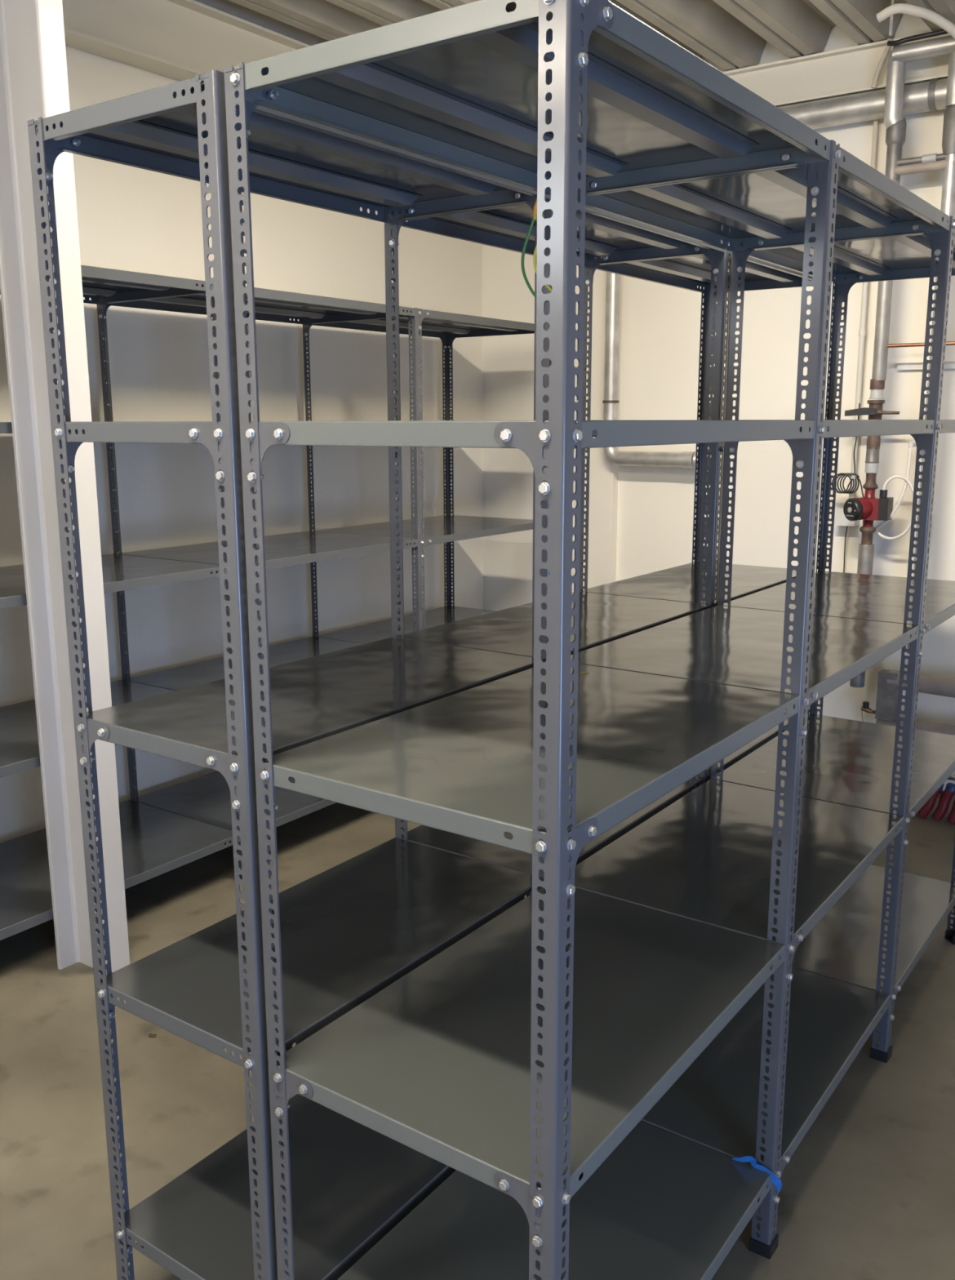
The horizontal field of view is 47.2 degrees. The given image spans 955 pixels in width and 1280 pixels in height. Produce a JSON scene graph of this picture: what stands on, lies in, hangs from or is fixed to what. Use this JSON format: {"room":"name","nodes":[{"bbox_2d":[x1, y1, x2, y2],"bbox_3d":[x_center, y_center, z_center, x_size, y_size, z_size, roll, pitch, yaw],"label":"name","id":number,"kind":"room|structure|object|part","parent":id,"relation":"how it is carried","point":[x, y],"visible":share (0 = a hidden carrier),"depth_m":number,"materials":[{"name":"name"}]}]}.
{"room":"storage room","nodes":[
{"label":"storage room","id":0,"kind":"room"},
{"bbox_2d":[0,0,483,843],"bbox_3d":[-2.205,-0.644,2.875,0.200,3.290,7.830,8,14,35],"label":"wall","id":1,"kind":"structure","parent":0,"point":[132,219],"depth_m":4.41,"materials":[{"name":"white paint"}]},
{"bbox_2d":[62,0,310,80],"bbox_3d":[-2.115,-1.866,2.481,0.120,0.240,7.300,8,14,35],"label":"beam","id":2,"kind":"structure","parent":1,"relation":"attached to","point":[180,40],"depth_m":3.88,"materials":[{"name":"beige paint"}]},
{"bbox_2d":[0,791,954,1279],"bbox_3d":[0.244,1.377,1.507,6.200,0.150,7.830,8,14,35],"label":"floor","id":3,"kind":"structure","parent":0,"point":[868,1193],"depth_m":2.54,"materials":[{"name":"concrete"}]},
{"bbox_2d":[0,0,129,973],"bbox_3d":[-1.132,-0.528,2.920,0.156,3.040,0.136,8,14,35],"label":"column","id":4,"kind":"structure","parent":3,"relation":"on","point":[33,76],"depth_m":2.94,"materials":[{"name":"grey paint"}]},
{"bbox_2d":[148,1033,155,1037],"bbox_3d":[-0.848,1.032,2.854,0.025,0.002,0.016,4,12,18],"label":"dry leaf","id":5,"kind":"object","parent":3,"relation":"on","point":[151,1035],"visible":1,"depth_m":2.85,"materials":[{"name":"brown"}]},
{"bbox_2d":[0,264,534,940],"bbox_3d":[-1.061,-0.170,3.775,0.615,2.000,4.009,8,14,35],"label":"shelving rack","id":6,"kind":"object","parent":3,"relation":"on","point":[166,829],"visible":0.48,"depth_m":3.96,"materials":[{"name":"grey metal"}]},
{"bbox_3d":[-1.352,-0.636,3.266,0.600,0.030,0.997,8,14,35],"label":"shelf","id":7,"kind":"part","parent":6,"relation":"part of","materials":[{"name":"grey metal"}]},
{"bbox_3d":[-1.350,0.273,3.448,0.600,0.030,0.997,8,14,35],"label":"shelf","id":8,"kind":"part","parent":6,"relation":"part of","materials":[{"name":"grey metal"}]},
{"bbox_3d":[-1.353,-1.054,3.183,0.600,0.030,0.997,8,14,35],"label":"shelf","id":9,"kind":"part","parent":6,"relation":"part of","materials":[{"name":"grey metal"}]},
{"bbox_3d":[-1.351,-0.181,3.357,0.600,0.030,0.997,8,14,35],"label":"shelf","id":10,"kind":"part","parent":6,"relation":"part of","materials":[{"name":"grey metal"}]},
{"bbox_3d":[-1.282,-0.209,3.949,0.036,1.990,0.036,8,14,35],"label":"post","id":11,"kind":"part","parent":6,"relation":"part of","materials":[{"name":"grey metal"}]},
{"bbox_3d":[-1.348,0.728,3.539,0.600,0.030,0.997,8,14,35],"label":"shelf","id":12,"kind":"part","parent":6,"relation":"part of","materials":[{"name":"grey metal"}]},
{"bbox_3d":[-0.820,-0.145,3.627,0.036,1.990,0.036,8,14,35],"label":"post","id":13,"kind":"part","parent":6,"relation":"part of","materials":[{"name":"grey metal"}]},
{"bbox_3d":[-0.769,0.566,4.338,0.600,0.030,0.997,8,14,35],"label":"shelf","id":14,"kind":"part","parent":6,"relation":"part of","materials":[{"name":"grey metal"}]},
{"bbox_3d":[-0.770,0.112,4.247,0.600,0.030,0.997,8,14,35],"label":"shelf","id":15,"kind":"part","parent":6,"relation":"part of","materials":[{"name":"grey metal"}]},
{"bbox_3d":[-0.774,-1.215,3.981,0.600,0.030,0.997,8,14,35],"label":"shelf","id":16,"kind":"part","parent":6,"relation":"part of","materials":[{"name":"grey metal"}]},
{"bbox_3d":[-0.771,-0.343,4.156,0.600,0.030,0.997,8,14,35],"label":"shelf","id":17,"kind":"part","parent":6,"relation":"part of","materials":[{"name":"grey metal"}]},
{"bbox_3d":[-0.703,-0.370,4.748,0.036,1.990,0.036,8,14,35],"label":"post","id":18,"kind":"part","parent":6,"relation":"part of","materials":[{"name":"grey metal"}]},
{"bbox_3d":[-0.191,-0.050,5.045,0.600,0.030,0.995,8,14,35],"label":"shelf","id":19,"kind":"part","parent":6,"relation":"part of","materials":[{"name":"grey metal"}]},
{"bbox_3d":[-0.240,-0.307,4.425,0.036,1.990,0.036,8,14,35],"label":"post","id":20,"kind":"part","parent":6,"relation":"part of","materials":[{"name":"grey metal"}]},
{"bbox_3d":[-0.193,-0.504,4.954,0.600,0.030,0.995,8,14,35],"label":"shelf","id":21,"kind":"part","parent":6,"relation":"part of","materials":[{"name":"grey metal"}]},
{"bbox_3d":[-0.195,-1.376,4.780,0.600,0.030,0.995,8,14,35],"label":"shelf","id":22,"kind":"part","parent":6,"relation":"part of","materials":[{"name":"grey metal"}]},
{"bbox_3d":[-0.144,-0.526,5.518,0.036,1.990,0.036,8,14,35],"label":"post","id":23,"kind":"part","parent":6,"relation":"part of","materials":[{"name":"grey metal"}]},
{"bbox_2d":[26,70,829,1279],"bbox_3d":[0.205,0.058,2.620,0.413,2.000,2.401,8,14,35],"label":"shelving rack","id":24,"kind":"object","parent":3,"relation":"on","point":[351,930],"visible":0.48,"depth_m":1.92,"materials":[{"name":"grey metal"}]},
{"bbox_3d":[-0.626,0.223,1.783,0.036,1.990,0.036,8,14,35],"label":"post","id":25,"kind":"part","parent":24,"relation":"part of","materials":[{"name":"grey metal"}]},
{"bbox_3d":[-0.257,-0.360,1.875,0.398,0.030,0.794,8,14,35],"label":"shelf","id":26,"kind":"part","parent":24,"relation":"part of","materials":[{"name":"grey metal"}]},
{"bbox_3d":[-0.327,0.264,1.575,0.036,1.990,0.036,8,14,35],"label":"post","id":27,"kind":"part","parent":24,"relation":"part of","materials":[{"name":"grey metal"}]},
{"bbox_3d":[-0.254,1.003,2.148,0.398,0.030,0.794,8,14,35],"label":"shelf","id":28,"kind":"part","parent":24,"relation":"part of","materials":[{"name":"grey metal"}]},
{"bbox_3d":[-0.258,-0.778,1.791,0.398,0.030,0.794,8,14,35],"label":"shelf","id":29,"kind":"part","parent":24,"relation":"part of","materials":[{"name":"grey metal"}]},
{"bbox_3d":[-0.256,0.094,1.966,0.398,0.030,0.794,8,14,35],"label":"shelf","id":30,"kind":"part","parent":24,"relation":"part of","materials":[{"name":"grey metal"}]},
{"bbox_3d":[-0.255,0.549,2.057,0.398,0.030,0.794,8,14,35],"label":"shelf","id":31,"kind":"part","parent":24,"relation":"part of","materials":[{"name":"grey metal"}]},
{"bbox_3d":[-0.164,0.094,2.420,0.036,1.990,0.036,8,14,35],"label":"post","id":32,"kind":"part","parent":24,"relation":"part of","materials":[{"name":"grey metal"}]},
{"bbox_2d":[520,198,551,302],"bbox_3d":[0.111,-0.702,1.966,0.064,0.183,0.035,8,14,35],"label":"earth wire","id":33,"kind":"object","parent":24,"relation":"hanging from","point":[535,209],"visible":0.48,"depth_m":1.96,"materials":[{"name":"green"}]},
{"bbox_3d":[0.135,0.135,2.212,0.036,1.990,0.036,8,14,35],"label":"post","id":34,"kind":"part","parent":24,"relation":"part of","materials":[{"name":"grey metal"}]},
{"bbox_3d":[0.207,0.420,2.694,0.398,0.030,0.794,8,14,35],"label":"shelf","id":35,"kind":"part","parent":24,"relation":"part of","materials":[{"name":"grey metal"}]},
{"bbox_3d":[0.206,-0.034,2.603,0.398,0.030,0.794,8,14,35],"label":"shelf","id":36,"kind":"part","parent":24,"relation":"part of","materials":[{"name":"grey metal"}]},
{"bbox_3d":[0.204,-0.907,2.428,0.398,0.030,0.794,8,14,35],"label":"shelf","id":37,"kind":"part","parent":24,"relation":"part of","materials":[{"name":"grey metal"}]},
{"bbox_3d":[0.298,-0.034,3.057,0.036,1.990,0.036,8,14,35],"label":"post","id":38,"kind":"part","parent":24,"relation":"part of","materials":[{"name":"grey metal"}]},
{"bbox_3d":[0.667,-0.163,3.239,0.398,0.030,0.792,8,14,35],"label":"shelf","id":39,"kind":"part","parent":24,"relation":"part of","materials":[{"name":"grey metal"}]},
{"bbox_3d":[0.665,-1.035,3.064,0.398,0.030,0.792,8,14,35],"label":"shelf","id":40,"kind":"part","parent":24,"relation":"part of","materials":[{"name":"grey metal"}]},
{"bbox_3d":[0.739,-0.157,3.665,0.036,1.990,0.036,8,14,35],"label":"post","id":41,"kind":"part","parent":24,"relation":"part of","materials":[{"name":"grey metal"}]},
{"bbox_3d":[0.597,0.006,2.849,0.036,1.990,0.036,8,14,35],"label":"post","id":42,"kind":"part","parent":24,"relation":"part of","materials":[{"name":"grey metal"}]},
{"bbox_3d":[0.669,0.291,3.330,0.398,0.030,0.792,8,14,35],"label":"shelf","id":43,"kind":"part","parent":24,"relation":"part of","materials":[{"name":"grey metal"}]},
{"bbox_3d":[1.037,-0.116,3.457,0.036,1.990,0.036,8,14,35],"label":"post","id":44,"kind":"part","parent":24,"relation":"part of","materials":[{"name":"grey metal"}]},
{"bbox_2d":[223,0,954,1279],"bbox_3d":[0.589,0.111,2.353,0.519,2.000,2.400,8,14,35],"label":"shelving rack","id":45,"kind":"object","parent":3,"relation":"on","point":[591,1063],"depth_m":1.78,"materials":[{"name":"grey metal"}]},
{"bbox_3d":[-0.286,0.270,1.546,0.036,1.990,0.036,8,14,35],"label":"post","id":46,"kind":"part","parent":45,"relation":"part of","materials":[{"name":"grey metal"}]},
{"bbox_3d":[0.123,0.600,1.793,0.492,0.030,0.794,8,14,35],"label":"shelf","id":47,"kind":"part","parent":45,"relation":"part of","materials":[{"name":"grey metal"}]},
{"bbox_3d":[0.122,0.146,1.702,0.492,0.030,0.794,8,14,35],"label":"shelf","id":48,"kind":"part","parent":45,"relation":"part of","materials":[{"name":"grey metal"}]},
{"bbox_3d":[0.121,-0.308,1.611,0.492,0.030,0.794,8,14,35],"label":"shelf","id":49,"kind":"part","parent":45,"relation":"part of","materials":[{"name":"grey metal"}]},
{"bbox_3d":[0.120,-0.726,1.528,0.492,0.030,0.794,8,14,35],"label":"shelf","id":50,"kind":"part","parent":45,"relation":"part of","materials":[{"name":"grey metal"}]},
{"bbox_3d":[0.124,1.055,1.884,0.492,0.030,0.794,8,14,35],"label":"shelf","id":51,"kind":"part","parent":45,"relation":"part of","materials":[{"name":"grey metal"}]},
{"bbox_3d":[0.089,0.321,1.284,0.036,1.990,0.036,8,14,35],"label":"post","id":52,"kind":"part","parent":45,"relation":"part of","materials":[{"name":"grey metal"}]},
{"bbox_3d":[0.637,0.012,2.820,0.036,1.990,0.036,8,14,35],"label":"post","id":53,"kind":"part","parent":45,"relation":"part of","materials":[{"name":"grey metal"}]},
{"bbox_3d":[0.585,0.472,2.430,0.492,0.030,0.794,8,14,35],"label":"shelf","id":54,"kind":"part","parent":45,"relation":"part of","materials":[{"name":"grey metal"}]},
{"bbox_3d":[0.584,0.017,2.339,0.492,0.030,0.794,8,14,35],"label":"shelf","id":55,"kind":"part","parent":45,"relation":"part of","materials":[{"name":"grey metal"}]},
{"bbox_3d":[0.528,1.011,2.072,0.094,0.077,0.025,3,12,17],"label":"tape strip","id":56,"kind":"part","parent":45,"relation":"part of","materials":[{"name":"blue plastic"}]},
{"bbox_3d":[0.586,0.926,2.521,0.492,0.030,0.794,8,14,35],"label":"shelf","id":57,"kind":"part","parent":45,"relation":"part of","materials":[{"name":"grey metal"}]},
{"bbox_3d":[0.582,-0.855,2.165,0.492,0.030,0.794,8,14,35],"label":"shelf","id":58,"kind":"part","parent":45,"relation":"part of","materials":[{"name":"grey metal"}]},
{"bbox_3d":[0.551,0.192,1.921,0.036,1.990,0.036,8,14,35],"label":"post","id":59,"kind":"part","parent":45,"relation":"part of","materials":[{"name":"grey metal"}]},
{"bbox_3d":[1.078,-0.111,3.428,0.036,1.990,0.036,8,14,35],"label":"post","id":60,"kind":"part","parent":45,"relation":"part of","materials":[{"name":"grey metal"}]},
{"bbox_3d":[1.046,0.343,3.066,0.492,0.030,0.792,8,14,35],"label":"shelf","id":61,"kind":"part","parent":45,"relation":"part of","materials":[{"name":"grey metal"}]},
{"bbox_3d":[1.045,-0.111,2.975,0.492,0.030,0.792,8,14,35],"label":"shelf","id":62,"kind":"part","parent":45,"relation":"part of","materials":[{"name":"grey metal"}]},
{"bbox_3d":[1.043,-0.984,2.801,0.492,0.030,0.792,8,14,35],"label":"shelf","id":63,"kind":"part","parent":45,"relation":"part of","materials":[{"name":"grey metal"}]},
{"bbox_3d":[1.048,0.797,3.157,0.492,0.030,0.792,8,14,35],"label":"shelf","id":64,"kind":"part","parent":45,"relation":"part of","materials":[{"name":"grey metal"}]},
{"bbox_3d":[0.583,-0.437,2.248,0.492,0.030,0.794,8,14,35],"label":"shelf","id":65,"kind":"part","parent":45,"relation":"part of","materials":[{"name":"grey metal"}]},
{"bbox_3d":[1.013,0.063,2.558,0.036,1.990,0.036,8,14,35],"label":"post","id":66,"kind":"part","parent":45,"relation":"part of","materials":[{"name":"grey metal"}]},
{"bbox_3d":[1.044,-0.566,2.885,0.492,0.030,0.792,8,14,35],"label":"shelf","id":67,"kind":"part","parent":45,"relation":"part of","materials":[{"name":"grey metal"}]},
{"bbox_3d":[1.454,-0.059,3.166,0.036,1.990,0.036,8,14,35],"label":"post","id":68,"kind":"part","parent":45,"relation":"part of","materials":[{"name":"grey metal"}]},
{"bbox_2d":[917,783,943,817],"bbox_3d":[1.821,0.642,4.398,0.092,0.160,0.042,3,12,17],"label":"tube","id":69,"kind":"object","parent":3,"relation":"on","point":[926,810],"visible":0.57,"depth_m":4.39,"materials":[{"name":"red plastic"}]},
{"bbox_2d":[931,782,954,821],"bbox_3d":[1.865,0.648,4.367,0.088,0.159,0.043,3,12,16],"label":"tube","id":70,"kind":"object","parent":3,"relation":"on","point":[948,793],"visible":1,"depth_m":4.35,"materials":[{"name":"red plastic"}]},
{"bbox_2d":[938,774,954,800],"bbox_3d":[1.966,0.636,4.339,0.280,0.183,0.032,8,14,35],"label":"chrome rail","id":71,"kind":"object","parent":3,"relation":"on","point":[952,777],"visible":0.09,"depth_m":4.36,"materials":[{"name":"white metal"}]},
{"bbox_2d":[946,799,954,823],"bbox_3d":[1.910,0.653,4.337,0.083,0.158,0.043,3,12,14],"label":"tube","id":72,"kind":"object","parent":3,"relation":"on","point":[951,818],"visible":1,"depth_m":4.33,"materials":[{"name":"red plastic"}]},
{"bbox_2d":[228,0,954,71],"bbox_3d":[0.243,-1.732,0.867,5.532,0.114,7.410,8,14,35],"label":"ceiling","id":73,"kind":"structure","parent":0,"point":[732,34],"depth_m":4.15,"materials":[{"name":"white paint"}]},
{"bbox_2d":[888,0,894,35],"bbox_3d":[1.553,-2.347,4.098,0.013,0.150,0.013,8,14,35],"label":"rod","id":74,"kind":"object","parent":73,"relation":"hanging from","point":[891,17],"visible":0.68,"depth_m":4.10,"materials":[{"name":"grey paint"}]},
{"bbox_2d":[876,3,954,39],"bbox_3d":[1.617,-2.191,3.953,0.350,0.192,0.066,0,11,1],"label":"tube","id":75,"kind":"object","parent":73,"relation":"attached to","point":[935,18],"visible":1,"depth_m":3.93,"materials":[{"name":"beige"}]},
{"bbox_2d":[482,13,954,791],"bbox_3d":[2.450,-0.925,4.217,5.800,3.290,0.200,8,14,35],"label":"wall","id":76,"kind":"structure","parent":0,"point":[660,330],"depth_m":4.94,"materials":[{"name":"white paint"}]},
{"bbox_2d":[571,265,622,592],"bbox_3d":[0.518,-0.919,5.463,0.395,2.800,0.050,8,14,35],"label":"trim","id":77,"kind":"structure","parent":76,"relation":"attached to","point":[603,473],"depth_m":5.39,"materials":[{"name":"white paint"}]},
{"bbox_2d":[602,271,721,467],"bbox_3d":[0.856,-1.477,5.040,0.564,1.342,0.154,8,14,35],"label":"drain pipe","id":78,"kind":"object","parent":76,"relation":"attached to","point":[685,459],"visible":0.59,"depth_m":5.14,"materials":[{"name":"grey metal"}]},
{"bbox_2d":[722,28,950,106],"bbox_3d":[2.364,-2.186,3.846,5.800,0.172,0.080,8,14,35],"label":"beam","id":79,"kind":"structure","parent":76,"relation":"attached to","point":[851,70],"depth_m":4.48,"materials":[{"name":"beige paint"}]},
{"bbox_2d":[871,38,893,88],"bbox_3d":[1.595,-2.272,4.309,0.024,0.168,0.085,-7,13,-30],"label":"conduit","id":80,"kind":"object","parent":79,"relation":"attached to","point":[887,48],"visible":0.88,"depth_m":4.31,"materials":[{"name":"beige plastic"}]},
{"bbox_2d":[834,492,859,526],"bbox_3d":[1.601,-0.572,4.731,0.090,0.150,0.075,8,14,35],"label":"junction box","id":81,"kind":"object","parent":76,"relation":"attached to","point":[840,519],"visible":0.34,"depth_m":4.71,"materials":[{"name":"grey plastic"}]},
{"bbox_2d":[843,525,848,572],"bbox_3d":[1.606,-0.194,4.814,0.008,0.627,0.028,2,12,11],"label":"lead","id":82,"kind":"object","parent":81,"relation":"hanging from","point":[846,526],"visible":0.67,"depth_m":4.78,"materials":[{"name":"black plastic"}]},
{"bbox_2d":[777,78,947,129],"bbox_3d":[1.883,-2.103,4.183,2.750,0.115,0.130,8,14,35],"label":"pipe","id":83,"kind":"object","parent":76,"relation":"attached to","point":[931,95],"visible":0.4,"depth_m":4.37,"materials":[{"name":"metal"}]},
{"bbox_2d":[844,49,906,687],"bbox_3d":[1.623,-1.031,4.452,0.213,2.510,0.091,8,14,35],"label":"riser pipe","id":84,"kind":"object","parent":83,"relation":"attached to","point":[895,124],"visible":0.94,"depth_m":4.40,"materials":[{"name":"metal"}]},
{"bbox_2d":[831,403,864,497],"bbox_3d":[1.560,-0.785,4.561,0.144,0.396,0.044,8,14,35],"label":"coiled cable","id":85,"kind":"object","parent":84,"relation":"hanging from","point":[854,476],"visible":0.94,"depth_m":4.57,"materials":[{"name":"black plastic"}]},
{"bbox_3d":[1.566,-0.932,4.465,0.128,0.034,0.014,8,14,35],"label":"valve lever","id":86,"kind":"part","parent":84,"relation":"part of","materials":[{"name":"black plastic"}]},
{"bbox_2d":[843,489,893,526],"bbox_3d":[1.611,-0.546,4.526,0.179,0.153,0.144,8,14,35],"label":"pump","id":87,"kind":"object","parent":84,"relation":"attached to","point":[868,508],"visible":1,"depth_m":4.50,"materials":[{"name":"red metal"}]},
{"bbox_2d":[887,341,954,347],"bbox_3d":[1.893,-1.153,4.243,0.588,0.014,0.014,8,14,35],"label":"copper pipe","id":88,"kind":"object","parent":84,"relation":"attached to","point":[948,343],"visible":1,"depth_m":4.35,"materials":[{"name":"brown metal"}]},
{"bbox_2d":[892,35,954,62],"bbox_3d":[1.707,-2.230,4.122,0.261,0.064,0.064,8,14,35],"label":"pipe","id":89,"kind":"object","parent":84,"relation":"attached to","point":[945,45],"visible":1,"depth_m":4.11,"materials":[{"name":"silver metal"}]},
{"bbox_2d":[887,29,947,45],"bbox_3d":[1.833,-2.250,3.995,0.655,0.040,0.028,8,14,35],"label":"cable","id":90,"kind":"object","parent":89,"relation":"on","point":[940,32],"visible":0.89,"depth_m":4.11,"materials":[{"name":"black plastic"}]},
{"bbox_2d":[893,152,954,175],"bbox_3d":[1.873,-1.816,4.111,0.618,0.062,0.034,8,14,35],"label":"pipe","id":91,"kind":"object","parent":84,"relation":"attached to","point":[931,162],"visible":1,"depth_m":4.21,"materials":[{"name":"metal"}]},
{"bbox_2d":[906,50,954,654],"bbox_3d":[1.809,-1.103,4.309,0.081,2.365,0.088,8,14,35],"label":"riser pipe","id":92,"kind":"object","parent":91,"relation":"attached to","point":[948,198],"visible":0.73,"depth_m":4.15,"materials":[{"name":"metal"}]},
{"bbox_2d":[849,119,878,490],"bbox_3d":[1.619,-1.391,4.569,0.029,1.530,0.050,8,14,35],"label":"conduit","id":93,"kind":"object","parent":76,"relation":"attached to","point":[862,331],"visible":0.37,"depth_m":4.58,"materials":[{"name":"grey plastic"}]},
{"bbox_2d":[861,701,875,721],"bbox_3d":[1.661,0.329,4.629,0.076,0.132,0.026,8,14,35],"label":"valve","id":94,"kind":"object","parent":76,"relation":"attached to","point":[865,707],"visible":0.78,"depth_m":4.62,"materials":[{"name":"gold metal"}]},
{"bbox_2d":[874,441,917,540],"bbox_3d":[1.738,-0.620,4.541,0.172,0.403,0.176,4,12,22],"label":"hose","id":95,"kind":"object","parent":76,"relation":"attached to","point":[911,444],"visible":0.85,"depth_m":4.47,"materials":[{"name":"beige plastic"}]},
{"bbox_2d":[875,669,954,735],"bbox_3d":[2.181,0.327,4.264,1.214,0.280,0.092,8,14,35],"label":"header","id":96,"kind":"object","parent":76,"relation":"attached to","point":[888,681],"visible":0.62,"depth_m":4.52,"materials":[{"name":"metal"}]},
{"bbox_2d":[897,361,954,370],"bbox_3d":[1.985,-1.103,4.379,0.583,0.028,0.022,8,14,35],"label":"pipe","id":97,"kind":"object","parent":76,"relation":"attached to","point":[948,365],"visible":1,"depth_m":4.49,"materials":[{"name":"grey plastic"}]}
]}

